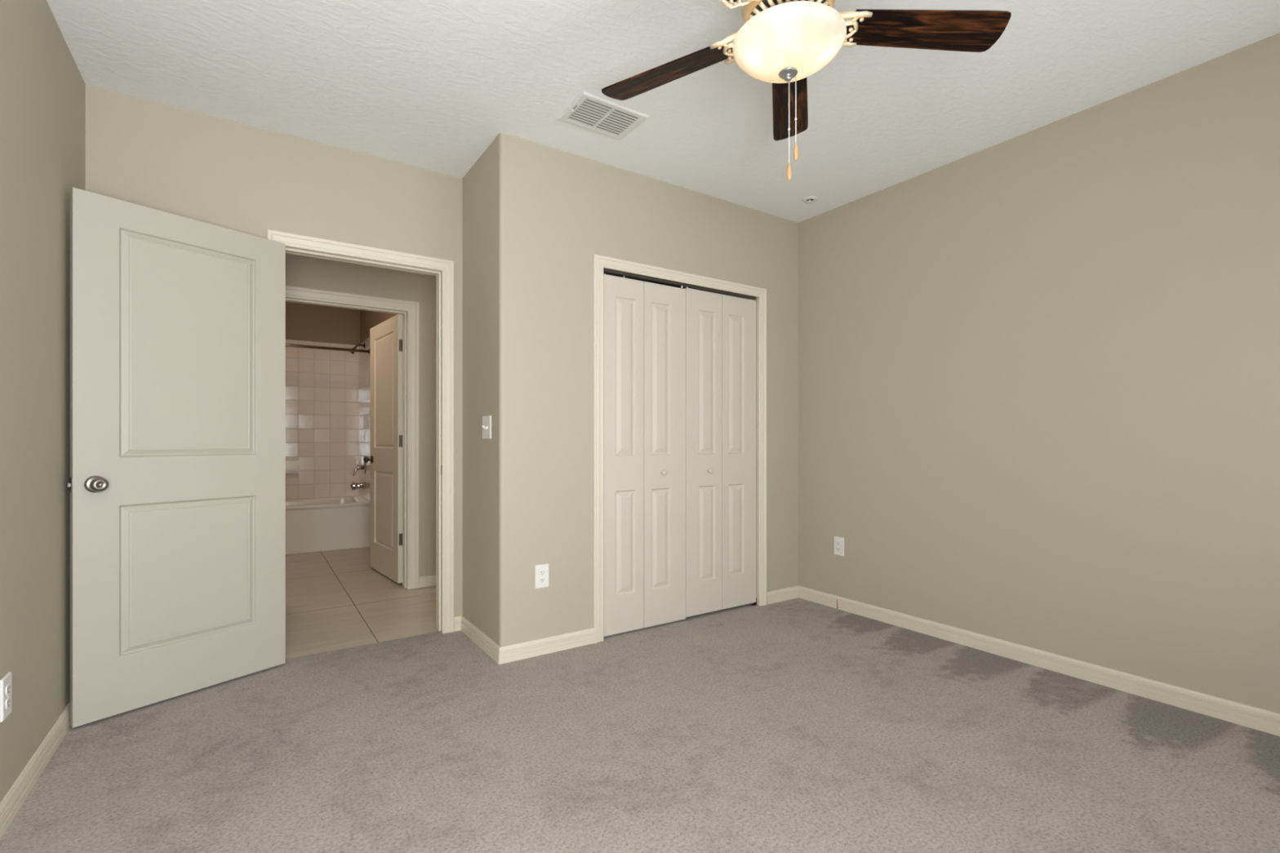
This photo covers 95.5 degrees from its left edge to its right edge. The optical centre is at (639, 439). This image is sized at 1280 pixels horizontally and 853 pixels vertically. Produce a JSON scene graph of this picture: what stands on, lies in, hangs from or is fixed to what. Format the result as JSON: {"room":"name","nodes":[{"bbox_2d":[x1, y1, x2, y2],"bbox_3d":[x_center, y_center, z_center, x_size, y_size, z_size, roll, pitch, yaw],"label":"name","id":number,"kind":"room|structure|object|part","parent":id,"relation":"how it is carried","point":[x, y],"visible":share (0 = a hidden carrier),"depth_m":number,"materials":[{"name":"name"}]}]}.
{"room":"empty bedroom","nodes":[
{"label":"empty bedroom","id":0,"kind":"room"},
{"bbox_2d":[0,0,84,802],"bbox_3d":[-1.358,-0.207,0.870,0.120,2.620,4.037,0,0,-34],"label":"wall","id":1,"kind":"structure","parent":0,"point":[42,86],"depth_m":1.89,"materials":[{"name":"beige paint"}]},
{"bbox_2d":[0,671,11,722],"bbox_3d":[-1.817,0.737,1.669,0.008,0.120,0.076,0,0,-34],"label":"wall outlet","id":2,"kind":"object","parent":1,"relation":"attached to","point":[6,682],"visible":1,"depth_m":1.66,"materials":[{"name":"white plastic"}]},
{"bbox_2d":[5,697,10,709],"bbox_3d":[-1.815,0.756,1.670,0.002,0.028,0.034,0,0,-34],"label":"receptacle","id":3,"kind":"object","parent":2,"relation":"attached to","point":[7,699],"depth_m":1.67,"materials":[{"name":"white plastic"}]},
{"bbox_2d":[5,683,10,695],"bbox_3d":[-1.815,0.717,1.670,0.002,0.028,0.034,0,0,-34],"label":"receptacle","id":4,"kind":"object","parent":2,"relation":"attached to","point":[7,685],"depth_m":1.67,"materials":[{"name":"white plastic"}]},
{"bbox_2d":[0,702,71,839],"bbox_3d":[-1.304,1.062,0.909,0.012,0.081,3.801,0,0,-34],"label":"baseboard","id":5,"kind":"structure","parent":1,"relation":"attached to","point":[20,790],"depth_m":1.84,"materials":[{"name":"paint"}]},
{"bbox_2d":[285,301,359,345],"bbox_3d":[-3.865,-0.207,6.270,1.765,2.620,0.120,0,0,-34],"label":"wall","id":6,"kind":"structure","parent":0,"point":[304,322],"depth_m":6.43,"materials":[{"name":"brown paint"}]},
{"bbox_2d":[285,460,298,474],"bbox_3d":[-3.736,0.298,6.226,0.152,0.152,0.075,0,0,-34],"label":"soap dish","id":7,"kind":"object","parent":6,"relation":"attached to","point":[291,466],"visible":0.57,"depth_m":6.25,"materials":[{"name":"ceramic"}]},
{"bbox_2d":[285,470,297,473],"bbox_3d":[-3.733,0.344,6.222,0.124,0.032,0.064,0,0,-34],"label":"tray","id":8,"kind":"object","parent":7,"relation":"on","point":[286,471],"depth_m":6.20,"materials":[{"name":"ceramic"}]},
{"bbox_2d":[285,339,359,499],"bbox_3d":[-3.829,-0.185,6.216,1.523,1.775,0.010,0,0,-34],"label":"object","id":9,"kind":"structure","parent":6,"relation":"attached to","point":[322,385],"depth_m":6.42,"materials":[{"name":"tile"}]},
{"bbox_2d":[285,253,435,577],"bbox_3d":[-1.841,-0.207,4.271,4.900,2.620,0.125,0,0,-34],"label":"wall","id":10,"kind":"structure","parent":0,"point":[301,271],"depth_m":4.33,"materials":[{"name":"beige paint"}]},
{"bbox_2d":[285,284,418,589],"bbox_3d":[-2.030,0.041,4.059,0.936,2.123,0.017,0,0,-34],"label":"trim","id":11,"kind":"structure","parent":10,"relation":"attached to","point":[411,308],"depth_m":4.28,"materials":[{"name":"paint"}]},
{"bbox_2d":[363,314,402,583],"bbox_3d":[-2.048,0.069,4.686,0.169,2.035,0.790,0,0,-39],"label":"door","id":12,"kind":"structure","parent":10,"relation":"in","point":[385,460],"depth_m":4.63,"materials":[{"name":"paint"}]},
{"bbox_3d":[-2.296,0.169,4.912,0.064,0.065,0.065,0,0,-40],"label":"knob","id":13,"kind":"part","parent":12,"relation":"part of","materials":[{"name":"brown metal"}]},
{"bbox_2d":[418,574,435,587],"bbox_3d":[-0.705,1.062,4.950,2.256,0.081,0.012,0,0,-34],"label":"baseboard","id":14,"kind":"structure","parent":10,"relation":"attached to","point":[428,580],"depth_m":4.35,"materials":[{"name":"paint"}]},
{"bbox_2d":[360,310,396,344],"bbox_3d":[-2.406,-0.207,5.572,0.120,2.620,2.665,0,0,-34],"label":"wall","id":15,"kind":"structure","parent":0,"point":[368,319],"depth_m":6.12,"materials":[{"name":"brown paint"}]},
{"bbox_2d":[285,343,369,355],"bbox_3d":[-3.419,-0.910,5.605,1.504,0.064,0.064,0,0,-34],"label":"shower curtain rod","id":16,"kind":"object","parent":15,"relation":"attached to","point":[286,344],"visible":0.3,"depth_m":5.80,"materials":[{"name":"metal"}]},
{"bbox_2d":[348,342,364,354],"bbox_3d":[-3.052,-0.981,6.261,0.163,0.133,0.068,0,0,-34],"label":"shower","id":17,"kind":"object","parent":15,"relation":"attached to","point":[363,344],"visible":0.72,"depth_m":6.26,"materials":[{"name":"brown metal"}]},
{"bbox_2d":[350,480,364,489],"bbox_3d":[-3.042,0.492,6.268,0.138,0.092,0.072,0,0,-34],"label":"tub spout","id":18,"kind":"object","parent":15,"relation":"attached to","point":[353,486],"visible":1,"depth_m":6.25,"materials":[{"name":"silver metal"}]},
{"bbox_2d":[352,461,365,475],"bbox_3d":[-3.032,0.309,6.275,0.115,0.162,0.150,0,0,-34],"label":"shower valve","id":19,"kind":"object","parent":15,"relation":"attached to","point":[357,467],"visible":0.98,"depth_m":6.26,"materials":[{"name":"silver metal"}]},
{"bbox_3d":[-2.991,0.303,6.302,0.016,0.150,0.150,0,0,-34],"label":"valve plate","id":20,"kind":"part","parent":19,"relation":"part of","materials":[{"name":"silver metal"}]},
{"bbox_2d":[359,336,369,501],"bbox_3d":[-2.977,-0.185,6.306,0.010,1.775,0.790,0,0,-34],"label":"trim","id":21,"kind":"structure","parent":15,"relation":"attached to","point":[364,357],"depth_m":6.32,"materials":[{"name":"tile"}]},
{"bbox_2d":[84,84,684,617],"bbox_3d":[-0.783,-0.207,3.616,3.894,2.620,0.115,0,0,-34],"label":"wall","id":22,"kind":"structure","parent":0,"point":[218,171],"depth_m":2.87,"materials":[{"name":"beige paint"}]},
{"bbox_2d":[66,187,285,728],"bbox_3d":[-1.950,0.068,2.527,0.169,2.045,0.786,0,0,33],"label":"door","id":23,"kind":"structure","parent":22,"relation":"in","point":[176,485],"depth_m":2.45,"materials":[{"name":"paint"}]},
{"bbox_3d":[-2.160,0.172,2.208,0.025,0.057,0.002,0,0,33],"label":"latch plate","id":24,"kind":"part","parent":23,"relation":"part of","materials":[{"name":"silver metal"}]},
{"bbox_3d":[-2.083,0.173,2.235,0.064,0.065,0.065,0,0,33],"label":"knob","id":25,"kind":"part","parent":23,"relation":"part of","materials":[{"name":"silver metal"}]},
{"bbox_2d":[266,229,453,633],"bbox_3d":[-1.482,0.038,3.147,0.906,2.129,0.149,0,0,-34],"label":"door frame","id":26,"kind":"structure","parent":22,"relation":"attached to","point":[291,240],"depth_m":3.32,"materials":[{"name":"paint"}]},
{"bbox_2d":[453,615,461,631],"bbox_3d":[-1.050,1.062,3.360,0.050,0.081,0.012,0,0,-34],"label":"baseboard","id":27,"kind":"object","parent":22,"relation":"attached to","point":[457,620],"visible":0.98,"depth_m":3.35,"materials":[{"name":"paint"}]},
{"bbox_2d":[462,133,798,646],"bbox_3d":[0.039,-0.207,3.727,2.164,2.620,0.616,0,0,-34],"label":"wall","id":28,"kind":"structure","parent":0,"point":[535,216],"depth_m":3.10,"materials":[{"name":"beige paint"}]},
{"bbox_2d":[461,615,500,664],"bbox_3d":[-0.862,1.062,3.115,0.012,0.081,0.628,0,0,-34],"label":"baseboard","id":29,"kind":"structure","parent":28,"relation":"attached to","point":[476,635],"depth_m":3.08,"materials":[{"name":"paint"}]},
{"bbox_2d":[481,415,491,439],"bbox_3d":[-0.804,-0.063,3.023,0.019,0.120,0.125,0,0,-34],"label":"light switch","id":30,"kind":"object","parent":28,"relation":"attached to","point":[486,420],"visible":1,"depth_m":3.01,"materials":[{"name":"white plastic"}]},
{"bbox_2d":[534,563,548,588],"bbox_3d":[-0.502,0.702,2.988,0.076,0.120,0.008,0,0,-34],"label":"wall outlet","id":31,"kind":"object","parent":28,"relation":"attached to","point":[541,571],"visible":1,"depth_m":2.98,"materials":[{"name":"white plastic"}]},
{"bbox_2d":[539,577,545,582],"bbox_3d":[-0.501,0.721,2.986,0.034,0.028,0.002,0,0,-34],"label":"receptacle","id":32,"kind":"object","parent":31,"relation":"attached to","point":[542,580],"depth_m":2.99,"materials":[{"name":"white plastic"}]},
{"bbox_2d":[539,569,545,575],"bbox_3d":[-0.501,0.682,2.986,0.034,0.028,0.002,0,0,-34],"label":"receptacle","id":33,"kind":"object","parent":31,"relation":"attached to","point":[542,572],"depth_m":2.99,"materials":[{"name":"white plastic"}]},
{"bbox_2d":[498,627,594,664],"bbox_3d":[-0.473,1.062,3.005,0.534,0.081,0.012,0,0,-34],"label":"baseboard","id":34,"kind":"structure","parent":28,"relation":"attached to","point":[521,651],"depth_m":2.99,"materials":[{"name":"paint"}]},
{"bbox_2d":[603,272,685,636],"bbox_3d":[0.034,0.079,3.376,0.592,2.025,0.059,0,0,-34],"label":"door","id":35,"kind":"structure","parent":28,"relation":"in","point":[644,322],"depth_m":3.37,"materials":[{"name":"paint"}]},
{"bbox_3d":[0.141,0.196,3.430,0.033,0.033,0.031,0,0,-34],"label":"knob","id":36,"kind":"part","parent":35,"relation":"part of","materials":[{"name":"paint"}]},
{"bbox_2d":[592,253,766,643],"bbox_3d":[0.296,0.049,3.519,1.317,2.108,0.017,0,0,-34],"label":"trim","id":37,"kind":"structure","parent":28,"relation":"attached to","point":[599,262],"depth_m":3.18,"materials":[{"name":"paint"}]},
{"bbox_2d":[603,267,755,300],"bbox_3d":[0.272,-0.943,3.555,1.188,0.020,0.029,0,0,-34],"label":"closet track","id":38,"kind":"object","parent":28,"relation":"attached to","point":[605,270],"visible":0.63,"depth_m":3.50,"materials":[{"name":"metal"}]},
{"bbox_2d":[684,286,755,617],"bbox_3d":[0.528,0.070,3.707,0.593,2.025,0.059,0,0,-34],"label":"door","id":39,"kind":"structure","parent":28,"relation":"in","point":[721,329],"depth_m":3.70,"materials":[{"name":"paint"}]},
{"bbox_3d":[0.439,0.196,3.631,0.033,0.033,0.031,0,0,-34],"label":"knob","id":40,"kind":"part","parent":39,"relation":"part of","materials":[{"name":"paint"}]},
{"bbox_2d":[752,297,758,604],"bbox_3d":[0.262,0.072,3.570,1.211,2.061,0.105,0,0,-34],"label":"trim","id":41,"kind":"structure","parent":28,"relation":"attached to","point":[757,298],"depth_m":3.88,"materials":[{"name":"paint"}]},
{"bbox_2d":[766,585,798,604],"bbox_3d":[0.981,1.062,3.980,0.317,0.081,0.012,0,0,-34],"label":"baseboard","id":42,"kind":"structure","parent":28,"relation":"attached to","point":[791,593],"depth_m":3.97,"materials":[{"name":"paint"}]},
{"bbox_2d":[0,546,1279,852],"bbox_3d":[-1.210,1.133,3.330,5.140,0.060,7.960,0,0,-34],"label":"floor","id":43,"kind":"structure","parent":0,"point":[797,725],"depth_m":2.05,"materials":[{"name":"carpet"}]},
{"bbox_2d":[285,496,369,554],"bbox_3d":[-3.614,0.875,5.896,1.503,0.464,0.759,0,0,-34],"label":"bathtub","id":44,"kind":"object","parent":43,"relation":"on","point":[330,523],"visible":0.48,"depth_m":5.81,"materials":[{"name":"ceramic"}]},
{"bbox_2d":[46,0,1279,222],"bbox_3d":[0.259,-1.567,1.954,4.014,0.100,4.037,0,0,-34],"label":"ceiling","id":45,"kind":"structure","parent":0,"point":[430,85],"depth_m":2.40,"materials":[{"name":"white paint"}]},
{"bbox_2d":[557,91,648,140],"bbox_3d":[-0.174,-1.508,2.740,0.349,0.018,0.259,0,0,-34],"label":"ceiling vent","id":46,"kind":"object","parent":45,"relation":"in","point":[589,112],"visible":1,"depth_m":2.72,"materials":[{"name":"metal"}]},
{"bbox_2d":[601,0,1011,181],"bbox_3d":[0.420,-1.143,1.695,1.240,0.747,1.263,0,0,-34],"label":"ceiling fan","id":47,"kind":"object","parent":45,"relation":"hanging from","point":[781,43],"visible":1,"depth_m":1.73,"materials":[{"name":"brown wood"}]},
{"bbox_3d":[0.092,-1.231,1.955,0.488,0.006,0.136,0,12,33],"label":"fan blade","id":48,"kind":"part","parent":47,"relation":"part of","materials":[{"name":"brown wood"}]},
{"bbox_3d":[0.440,-1.246,1.728,0.236,0.006,0.236,0,0,-34],"label":"motor plate","id":49,"kind":"part","parent":47,"relation":"part of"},
{"bbox_3d":[0.444,-0.950,1.732,0.006,0.259,0.006,0,0,-34],"label":"pull chain","id":50,"kind":"part","parent":47,"relation":"part of","materials":[{"name":"silver metal"}]},
{"bbox_3d":[0.440,-1.136,1.728,0.327,0.090,0.327,0,0,-34],"label":"lamp shade","id":51,"kind":"part","parent":47,"relation":"part of","materials":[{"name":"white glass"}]},
{"bbox_3d":[0.549,-1.231,2.129,0.136,0.006,0.488,-12,-3,15],"label":"fan blade","id":52,"kind":"part","parent":47,"relation":"part of","materials":[{"name":"brown wood"}]},
{"bbox_3d":[0.464,-0.982,1.732,0.006,0.204,0.006,0,0,-34],"label":"pull chain","id":53,"kind":"part","parent":47,"relation":"part of","materials":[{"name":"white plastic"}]},
{"bbox_3d":[0.855,-1.231,1.749,0.488,0.006,0.136,0,-12,-3],"label":"fan blade","id":54,"kind":"part","parent":47,"relation":"part of","materials":[{"name":"brown wood"}]},
{"bbox_2d":[801,195,817,204],"bbox_3d":[1.074,-1.506,3.676,0.100,0.022,0.100,0,0,-34],"label":"sprinkler","id":55,"kind":"object","parent":45,"relation":"attached to","point":[811,199],"visible":1,"depth_m":3.67,"materials":[{"name":"white plastic"}]},
{"bbox_2d":[798,32,1279,713],"bbox_3d":[1.908,-0.207,2.991,0.120,2.620,3.922,0,0,-34],"label":"wall","id":56,"kind":"structure","parent":0,"point":[1038,369],"depth_m":2.73,"materials":[{"name":"beige paint"}]},
{"bbox_2d":[834,536,844,555],"bbox_3d":[1.295,0.695,3.789,0.008,0.120,0.076,0,0,-34],"label":"wall outlet","id":57,"kind":"object","parent":56,"relation":"attached to","point":[838,541],"visible":1,"depth_m":3.79,"materials":[{"name":"white plastic"}]},
{"bbox_2d":[798,585,1279,736],"bbox_3d":[1.991,1.062,2.748,0.013,0.081,3.185,0,0,-34],"label":"baseboard","id":58,"kind":"structure","parent":56,"relation":"attached to","point":[1254,717],"depth_m":2.70,"materials":[{"name":"paint"}]}
]}

